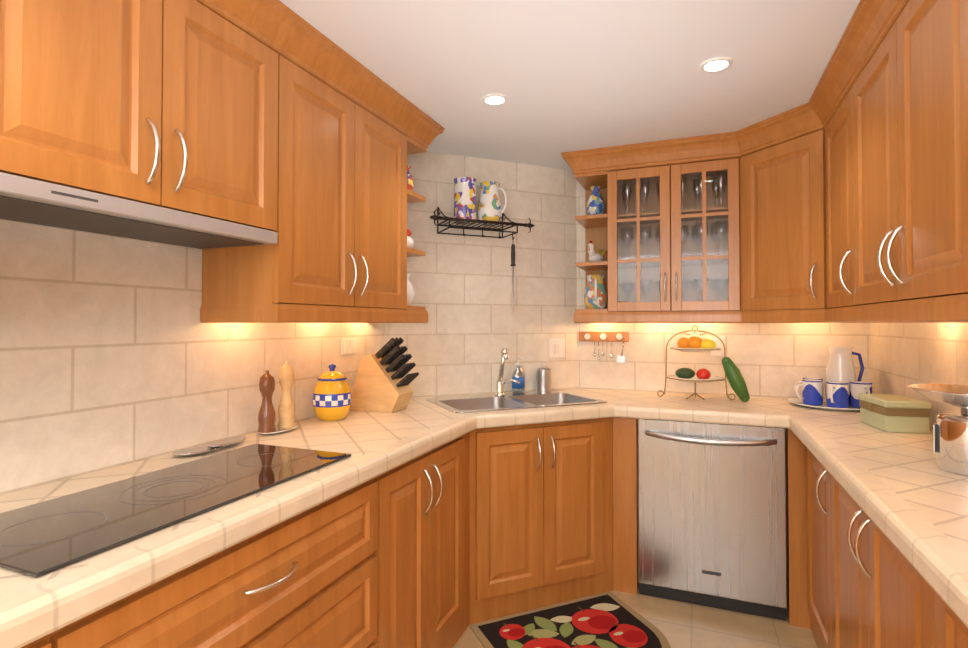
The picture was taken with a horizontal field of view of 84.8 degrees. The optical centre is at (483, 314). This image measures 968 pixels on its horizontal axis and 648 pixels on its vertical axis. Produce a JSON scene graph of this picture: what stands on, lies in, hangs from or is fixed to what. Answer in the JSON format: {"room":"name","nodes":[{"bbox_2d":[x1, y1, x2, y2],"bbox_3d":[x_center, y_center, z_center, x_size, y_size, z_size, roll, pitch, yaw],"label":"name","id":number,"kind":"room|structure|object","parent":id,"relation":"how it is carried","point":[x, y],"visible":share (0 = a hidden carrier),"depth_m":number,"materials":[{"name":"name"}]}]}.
{"room":"kitchen","nodes":[
{"label":"kitchen","id":0,"kind":"room"},
{"bbox_2d":[0,219,389,494],"bbox_3d":[-1.371,0.193,0.802,0.080,2.280,4.452,0,-1,22],"label":"wall","id":1,"kind":"structure","parent":0,"point":[114,351],"depth_m":1.52,"materials":[{"name":"tile"}]},
{"bbox_2d":[0,0,287,235],"bbox_3d":[-0.935,-0.601,1.354,0.325,0.674,0.777,0,-1,22],"label":"upper cabinet","id":2,"kind":"object","parent":1,"relation":"attached to","point":[179,105],"depth_m":1.27,"materials":[{"name":"brown wood"}]},
{"bbox_2d":[0,172,277,248],"bbox_3d":[-0.934,-0.242,1.348,0.328,0.040,0.771,0,-1,22],"label":"range hood","id":3,"kind":"object","parent":2,"relation":"attached to","point":[31,201],"visible":1,"depth_m":1.26,"materials":[{"name":"silver metal"}]},
{"bbox_2d":[200,16,411,311],"bbox_3d":[-0.643,-0.477,2.082,0.325,0.900,0.796,0,-1,22],"label":"upper cabinet","id":4,"kind":"object","parent":1,"relation":"attached to","point":[300,136],"depth_m":1.89,"materials":[{"name":"brown wood"}]},
{"bbox_2d":[407,229,413,247],"bbox_3d":[-0.370,-0.358,2.499,0.080,0.102,0.088,0,-1,22],"label":"figurine","id":5,"kind":"object","parent":4,"relation":"on","point":[410,242],"visible":0.35,"depth_m":2.48,"materials":[{"name":"white ceramic"}]},
{"bbox_2d":[407,165,413,190],"bbox_3d":[-0.370,-0.637,2.504,0.080,0.130,0.079,0,-1,22],"label":"figurine","id":6,"kind":"object","parent":4,"relation":"on","point":[410,183],"visible":0.31,"depth_m":2.48,"materials":[{"name":"ceramic"}]},
{"bbox_2d":[407,274,414,305],"bbox_3d":[-0.370,-0.117,2.496,0.090,0.150,0.089,0,-1,22],"label":"figurine","id":7,"kind":"object","parent":4,"relation":"on","point":[410,293],"visible":0.42,"depth_m":2.47,"materials":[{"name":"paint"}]},
{"bbox_2d":[341,338,355,354],"bbox_3d":[-0.639,0.149,2.507,0.009,0.075,0.115,0,-1,22],"label":"switch plate","id":8,"kind":"object","parent":1,"relation":"attached to","point":[348,346],"visible":1,"depth_m":2.50,"materials":[{"name":"white plastic"}]},
{"bbox_2d":[390,151,576,397],"bbox_3d":[0.022,0.229,3.124,1.185,2.280,0.080,0,-1,-23],"label":"wall","id":9,"kind":"structure","parent":0,"point":[465,334],"depth_m":3.09,"materials":[{"name":"tile"}]},
{"bbox_2d":[430,207,534,239],"bbox_3d":[-0.034,-0.511,2.949,0.624,0.191,0.218,0,-1,-23],"label":"pot rack","id":10,"kind":"object","parent":9,"relation":"attached to","point":[434,217],"visible":1,"depth_m":2.93,"materials":[{"name":"black metal"}]},
{"bbox_2d":[453,177,476,224],"bbox_3d":[-0.105,-0.628,2.925,0.128,0.235,0.128,0,-1,22],"label":"pitcher","id":11,"kind":"object","parent":10,"relation":"on","point":[464,197],"visible":0.83,"depth_m":2.87,"materials":[{"name":"ceramic"}]},
{"bbox_2d":[477,181,506,225],"bbox_3d":[0.045,-0.626,2.979,0.183,0.233,0.143,0,-1,22],"label":"pitcher","id":12,"kind":"object","parent":10,"relation":"on","point":[489,207],"visible":0.96,"depth_m":2.94,"materials":[{"name":"ceramic"}]},
{"bbox_2d":[510,240,515,312],"bbox_3d":[0.161,-0.212,2.921,0.030,0.411,0.030,0,-1,22],"label":"utensil","id":13,"kind":"object","parent":10,"relation":"hanging from","point":[513,264],"visible":1,"depth_m":2.92,"materials":[{"name":"silver metal"}]},
{"bbox_2d":[548,339,564,357],"bbox_3d":[0.446,0.206,3.256,0.118,0.118,0.009,0,-1,-23],"label":"switch plate","id":14,"kind":"object","parent":9,"relation":"attached to","point":[556,348],"visible":1,"depth_m":3.25,"materials":[{"name":"white plastic"}]},
{"bbox_2d":[280,0,859,169],"bbox_3d":[-0.077,-0.973,0.754,2.572,0.050,5.490,0,-1,22],"label":"ceiling","id":15,"kind":"structure","parent":0,"point":[562,76],"depth_m":1.95,"materials":[{"name":"white paint"}]},
{"bbox_2d":[482,94,507,105],"bbox_3d":[0.046,-0.920,2.271,0.114,0.006,0.114,0,-1,22],"label":"recessed light","id":16,"kind":"object","parent":15,"relation":"in","point":[494,99],"visible":1,"depth_m":2.26,"materials":[{"name":"beige"}]},
{"bbox_2d":[700,57,732,72],"bbox_3d":[0.862,-0.925,1.967,0.114,0.006,0.114,0,-1,22],"label":"recessed light","id":17,"kind":"object","parent":15,"relation":"in","point":[716,65],"visible":1,"depth_m":1.96,"materials":[{"name":"beige"}]},
{"bbox_2d":[453,588,817,647],"bbox_3d":[-0.077,1.362,0.718,2.572,0.060,5.490,0,-1,22],"label":"floor","id":18,"kind":"structure","parent":0,"point":[678,624],"depth_m":2.29,"materials":[{"name":"tile"}]},
{"bbox_2d":[21,623,72,647],"bbox_3d":[-1.106,0.894,0.498,0.624,0.868,0.894,0,-1,22],"label":"base cabinet","id":19,"kind":"object","parent":18,"relation":"on","point":[63,637],"depth_m":0.81,"materials":[{"name":"brown wood"}]},
{"bbox_2d":[73,473,384,647],"bbox_3d":[-0.776,0.907,1.325,0.624,0.868,0.887,0,-1,22],"label":"base cabinet","id":20,"kind":"object","parent":18,"relation":"on","point":[315,578],"depth_m":1.24,"materials":[{"name":"brown wood"}]},
{"bbox_2d":[385,429,476,647],"bbox_3d":[-0.472,0.919,2.085,0.624,0.868,0.751,0,-1,22],"label":"base cabinet","id":21,"kind":"object","parent":18,"relation":"on","point":[446,545],"depth_m":1.95,"materials":[{"name":"brown wood"}]},
{"bbox_2d":[477,417,612,622],"bbox_3d":[0.121,0.931,2.872,1.140,0.868,1.151,0,-1,22],"label":"base cabinet","id":22,"kind":"object","parent":18,"relation":"on","point":[545,490],"depth_m":2.45,"materials":[{"name":"brown wood"}]},
{"bbox_2d":[470,591,670,647],"bbox_3d":[0.390,1.349,2.183,0.737,0.009,0.580,0,-1,-23],"label":"rug","id":23,"kind":"object","parent":18,"relation":"on","point":[609,619],"visible":1,"depth_m":2.28,"materials":[{"name":"black fabric"}]},
{"bbox_2d":[637,419,787,620],"bbox_3d":[1.137,0.929,2.694,0.640,0.866,0.671,0,-1,22],"label":"dishwasher","id":24,"kind":"object","parent":18,"relation":"on","point":[712,511],"visible":0.9,"depth_m":2.43,"materials":[{"name":"grey metal"}]},
{"bbox_2d":[786,428,804,627],"bbox_3d":[1.660,0.925,2.505,0.464,0.868,0.690,0,-1,22],"label":"base cabinet","id":25,"kind":"object","parent":18,"relation":"on","point":[795,515],"depth_m":2.31,"materials":[{"name":"brown wood"}]},
{"bbox_2d":[0,388,967,647],"bbox_3d":[0.108,0.450,1.195,2.368,0.058,4.288,0,-1,22],"label":"countertop","id":26,"kind":"structure","parent":25,"relation":"on","point":[908,496],"depth_m":1.36,"materials":[{"name":"tile"}]},
{"bbox_2d":[0,444,350,577],"bbox_3d":[-0.733,0.421,1.296,0.380,0.008,0.830,0,-1,22],"label":"cooktop","id":27,"kind":"object","parent":26,"relation":"in","point":[40,539],"visible":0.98,"depth_m":1.16,"materials":[{"name":"black glass"}]},
{"bbox_2d":[172,436,244,455],"bbox_3d":[-0.871,0.422,1.702,0.095,0.015,0.252,0,-1,22],"label":"spoon rest","id":28,"kind":"object","parent":26,"relation":"on","point":[216,445],"visible":0.98,"depth_m":1.69,"materials":[{"name":"silver metal"}]},
{"bbox_2d":[258,425,297,433],"bbox_3d":[-0.768,0.429,1.978,0.097,0.010,0.176,0,-1,22],"label":"dish","id":29,"kind":"object","parent":26,"relation":"on","point":[280,430],"visible":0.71,"depth_m":1.96,"materials":[{"name":"white ceramic"}]},
{"bbox_2d":[258,370,275,433],"bbox_3d":[-0.793,0.316,1.936,0.062,0.227,0.061,0,-1,22],"label":"pepper mill","id":30,"kind":"object","parent":29,"relation":"on","point":[266,417],"visible":1,"depth_m":1.92,"materials":[{"name":"brown wood"}]},
{"bbox_2d":[278,362,294,428],"bbox_3d":[-0.754,0.304,2.023,0.062,0.252,0.061,0,-1,22],"label":"salt mill","id":31,"kind":"object","parent":29,"relation":"on","point":[286,411],"visible":0.98,"depth_m":2.00,"materials":[{"name":"brown wood"}]},
{"bbox_2d":[312,364,351,420],"bbox_3d":[-0.644,0.323,2.248,0.162,0.234,0.162,0,-1,22],"label":"jar","id":32,"kind":"object","parent":26,"relation":"on","point":[331,398],"visible":1,"depth_m":2.19,"materials":[{"name":"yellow ceramic"}]},
{"bbox_2d":[350,337,418,412],"bbox_3d":[-0.465,0.275,2.487,0.316,0.339,0.135,0,-1,22],"label":"knife block","id":33,"kind":"object","parent":26,"relation":"on","point":[381,383],"visible":1,"depth_m":2.44,"materials":[{"name":"brown wood"}]},
{"bbox_2d":[494,348,519,395],"bbox_3d":[0.118,0.312,2.916,0.144,0.268,0.104,0,-1,22],"label":"faucet","id":34,"kind":"object","parent":26,"relation":"on","point":[500,382],"visible":1,"depth_m":2.92,"materials":[{"name":"silver metal"}]},
{"bbox_2d":[426,391,607,412],"bbox_3d":[0.165,0.535,2.767,0.848,0.180,0.488,0,-1,-23],"label":"sink","id":35,"kind":"object","parent":26,"relation":"in","point":[470,404],"visible":0.46,"depth_m":2.85,"materials":[{"name":"silver metal"}]},
{"bbox_2d":[512,357,524,392],"bbox_3d":[0.202,0.351,3.104,0.068,0.206,0.068,0,-1,22],"label":"soap bottle","id":36,"kind":"object","parent":26,"relation":"on","point":[521,385],"visible":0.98,"depth_m":3.09,"materials":[{"name":"blue plastic"}]},
{"bbox_2d":[537,362,550,391],"bbox_3d":[0.358,0.367,3.170,0.085,0.176,0.085,0,-1,22],"label":"soap dispenser","id":37,"kind":"object","parent":26,"relation":"on","point":[543,379],"visible":0.98,"depth_m":3.13,"materials":[{"name":"silver metal"}]},
{"bbox_2d":[657,325,735,400],"bbox_3d":[1.125,0.250,2.823,0.388,0.393,0.296,0,-1,22],"label":"fruit stand","id":38,"kind":"object","parent":26,"relation":"on","point":[695,379],"visible":0.9,"depth_m":2.78,"materials":[{"name":"gold metal"}]},
{"bbox_2d":[677,337,688,347],"bbox_3d":[1.085,0.155,2.873,0.072,0.068,0.072,0,-1,22],"label":"fruit","id":39,"kind":"object","parent":38,"relation":"on","point":[681,342],"visible":0.58,"depth_m":2.85,"materials":[{"name":"orange food"}]},
{"bbox_2d":[675,368,694,378],"bbox_3d":[1.071,0.311,2.822,0.100,0.060,0.072,0,-1,22],"label":"avocado","id":40,"kind":"object","parent":38,"relation":"on","point":[686,373],"visible":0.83,"depth_m":2.80,"materials":[{"name":"green food"}]},
{"bbox_2d":[687,336,701,348],"bbox_3d":[1.125,0.150,2.825,0.080,0.076,0.080,0,-1,22],"label":"fruit","id":41,"kind":"object","parent":38,"relation":"on","point":[694,341],"visible":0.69,"depth_m":2.80,"materials":[{"name":"orange food"}]},
{"bbox_2d":[696,368,710,378],"bbox_3d":[1.151,0.310,2.780,0.072,0.065,0.072,0,-1,22],"label":"tomato","id":42,"kind":"object","parent":38,"relation":"on","point":[702,373],"visible":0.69,"depth_m":2.75,"materials":[{"name":"red food"}]},
{"bbox_2d":[700,339,715,348],"bbox_3d":[1.179,0.158,2.792,0.084,0.060,0.060,0,-1,22],"label":"lemon","id":43,"kind":"object","parent":38,"relation":"on","point":[707,343],"visible":0.67,"depth_m":2.77,"materials":[{"name":"yellow food"}]},
{"bbox_2d":[721,357,749,401],"bbox_3d":[1.284,0.328,2.705,0.131,0.228,0.072,0,-1,22],"label":"cucumber","id":44,"kind":"object","parent":26,"relation":"on","point":[736,380],"visible":0.98,"depth_m":2.68,"materials":[{"name":"green food"}]},
{"bbox_2d":[787,397,859,410],"bbox_3d":[1.709,0.437,2.598,0.392,0.017,0.392,0,-1,22],"label":"tray","id":45,"kind":"object","parent":26,"relation":"on","point":[797,401],"visible":0.4,"depth_m":2.53,"materials":[{"name":"white ceramic"}]},
{"bbox_2d":[795,379,822,404],"bbox_3d":[1.599,0.379,2.610,0.125,0.117,0.090,0,-1,22],"label":"mug","id":46,"kind":"object","parent":45,"relation":"on","point":[812,391],"visible":1,"depth_m":2.57,"materials":[{"name":"ceramic"}]},
{"bbox_2d":[826,381,848,407],"bbox_3d":[1.667,0.377,2.492,0.092,0.117,0.119,0,-1,22],"label":"mug","id":47,"kind":"object","parent":45,"relation":"on","point":[837,394],"visible":0.98,"depth_m":2.47,"materials":[{"name":"ceramic"}]},
{"bbox_2d":[825,346,863,404],"bbox_3d":[1.793,0.298,2.625,0.178,0.280,0.131,0,-1,22],"label":"pitcher","id":48,"kind":"object","parent":45,"relation":"on","point":[840,367],"visible":0.65,"depth_m":2.60,"materials":[{"name":"ceramic"}]},
{"bbox_2d":[849,381,872,407],"bbox_3d":[1.781,0.377,2.496,0.092,0.117,0.128,0,-1,22],"label":"mug","id":49,"kind":"object","parent":45,"relation":"on","point":[857,388],"visible":0.73,"depth_m":2.49,"materials":[{"name":"ceramic"}]},
{"bbox_2d":[858,393,930,433],"bbox_3d":[1.591,0.380,2.064,0.152,0.116,0.225,0,-1,14],"label":"trinket box","id":50,"kind":"object","parent":26,"relation":"on","point":[894,413],"visible":1,"depth_m":1.97,"materials":[{"name":"green"}]},
{"bbox_2d":[908,384,967,475],"bbox_3d":[1.333,0.316,1.457,0.262,0.224,0.262,0,-1,22],"label":"kitchen scale","id":51,"kind":"object","parent":26,"relation":"on","point":[950,435],"visible":1,"depth_m":1.44,"materials":[{"name":"silver metal"}]},
{"bbox_2d":[801,442,824,647],"bbox_3d":[1.477,0.917,1.971,0.406,0.868,0.438,0,-1,22],"label":"base cabinet","id":52,"kind":"object","parent":18,"relation":"on","point":[812,471],"depth_m":2.12,"materials":[{"name":"brown wood"}]},
{"bbox_2d":[825,469,920,647],"bbox_3d":[1.236,0.908,1.368,0.406,0.868,0.860,0,-1,22],"label":"base cabinet","id":53,"kind":"object","parent":18,"relation":"on","point":[856,579],"depth_m":1.48,"materials":[{"name":"brown wood"}]},
{"bbox_2d":[921,576,967,647],"bbox_3d":[0.917,0.896,0.570,0.406,0.868,0.860,0,-1,22],"label":"base cabinet","id":54,"kind":"object","parent":18,"relation":"on","point":[941,627],"depth_m":1.03,"materials":[{"name":"brown wood"}]},
{"bbox_2d":[576,179,870,397],"bbox_3d":[1.309,0.228,3.073,1.534,2.280,0.080,0,-1,22],"label":"wall","id":55,"kind":"structure","parent":0,"point":[774,359],"depth_m":3.03,"materials":[{"name":"tile"}]},
{"bbox_2d":[579,332,628,363],"bbox_3d":[0.732,0.198,3.247,0.305,0.191,0.025,0,-1,22],"label":"key rack","id":56,"kind":"object","parent":55,"relation":"attached to","point":[602,337],"visible":1,"depth_m":3.24,"materials":[{"name":"brown wood"}]},
{"bbox_2d":[711,336,724,355],"bbox_3d":[1.331,0.177,3.015,0.075,0.115,0.009,0,-1,22],"label":"switch plate","id":57,"kind":"object","parent":55,"relation":"attached to","point":[717,341],"visible":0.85,"depth_m":3.01,"materials":[{"name":"white plastic"}]},
{"bbox_2d":[721,144,888,315],"bbox_3d":[1.627,-0.466,2.737,0.681,0.899,0.323,0,-1,22],"label":"upper cabinet","id":58,"kind":"object","parent":55,"relation":"attached to","point":[722,145],"depth_m":2.73,"materials":[{"name":"brown wood"}]},
{"bbox_2d":[619,170,727,301],"bbox_3d":[1.058,-0.404,2.989,0.593,0.743,0.180,0,-1,22],"label":"stemware","id":59,"kind":"object","parent":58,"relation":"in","point":[698,281],"depth_m":2.96,"materials":[{"name":"clear glass"}]},
{"bbox_2d":[870,323,967,428],"bbox_3d":[1.062,0.185,0.281,0.080,2.280,5.290,0,-1,22],"label":"wall","id":60,"kind":"structure","parent":0,"point":[903,356],"depth_m":2.15,"materials":[{"name":"tile"}]},
{"bbox_2d":[725,100,856,315],"bbox_3d":[1.513,-0.471,2.452,0.681,0.899,0.332,0,-1,22],"label":"upper cabinet","id":61,"kind":"object","parent":60,"relation":"attached to","point":[773,164],"depth_m":2.50,"materials":[{"name":"brown wood"}]},
{"bbox_2d":[586,186,604,214],"bbox_3d":[0.657,-0.657,3.121,0.110,0.190,0.108,0,-1,22],"label":"vase","id":62,"kind":"object","parent":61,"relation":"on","point":[595,205],"visible":0.81,"depth_m":3.08,"materials":[{"name":"ceramic"}]},
{"bbox_2d":[584,275,607,308],"bbox_3d":[0.652,-0.132,3.099,0.133,0.200,0.164,0,-1,22],"label":"pitcher","id":63,"kind":"object","parent":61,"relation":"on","point":[595,296],"visible":0.94,"depth_m":3.06,"materials":[{"name":"ceramic"}]},
{"bbox_2d":[587,241,606,261],"bbox_3d":[0.668,-0.365,3.127,0.095,0.136,0.166,0,-1,22],"label":"rooster","id":64,"kind":"object","parent":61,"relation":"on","point":[595,257],"visible":0.83,"depth_m":3.09,"materials":[{"name":"white ceramic"}]},
{"bbox_2d":[821,56,848,311],"bbox_3d":[1.538,-0.477,2.025,0.317,0.899,0.443,0,-1,22],"label":"upper cabinet","id":65,"kind":"object","parent":60,"relation":"attached to","point":[844,195],"depth_m":2.12,"materials":[{"name":"brown wood"}]},
{"bbox_2d":[845,0,967,311],"bbox_3d":[1.293,-0.487,1.411,0.317,0.899,0.880,0,-1,22],"label":"upper cabinet","id":66,"kind":"object","parent":60,"relation":"attached to","point":[903,62],"depth_m":1.41,"materials":[{"name":"brown wood"}]},
{"bbox_2d":[961,0,967,299],"bbox_3d":[0.966,-0.499,0.594,0.317,0.899,0.880,0,-1,22],"label":"upper cabinet","id":67,"kind":"object","parent":60,"relation":"attached to","point":[964,3],"depth_m":1.10,"materials":[{"name":"brown wood"}]}
]}

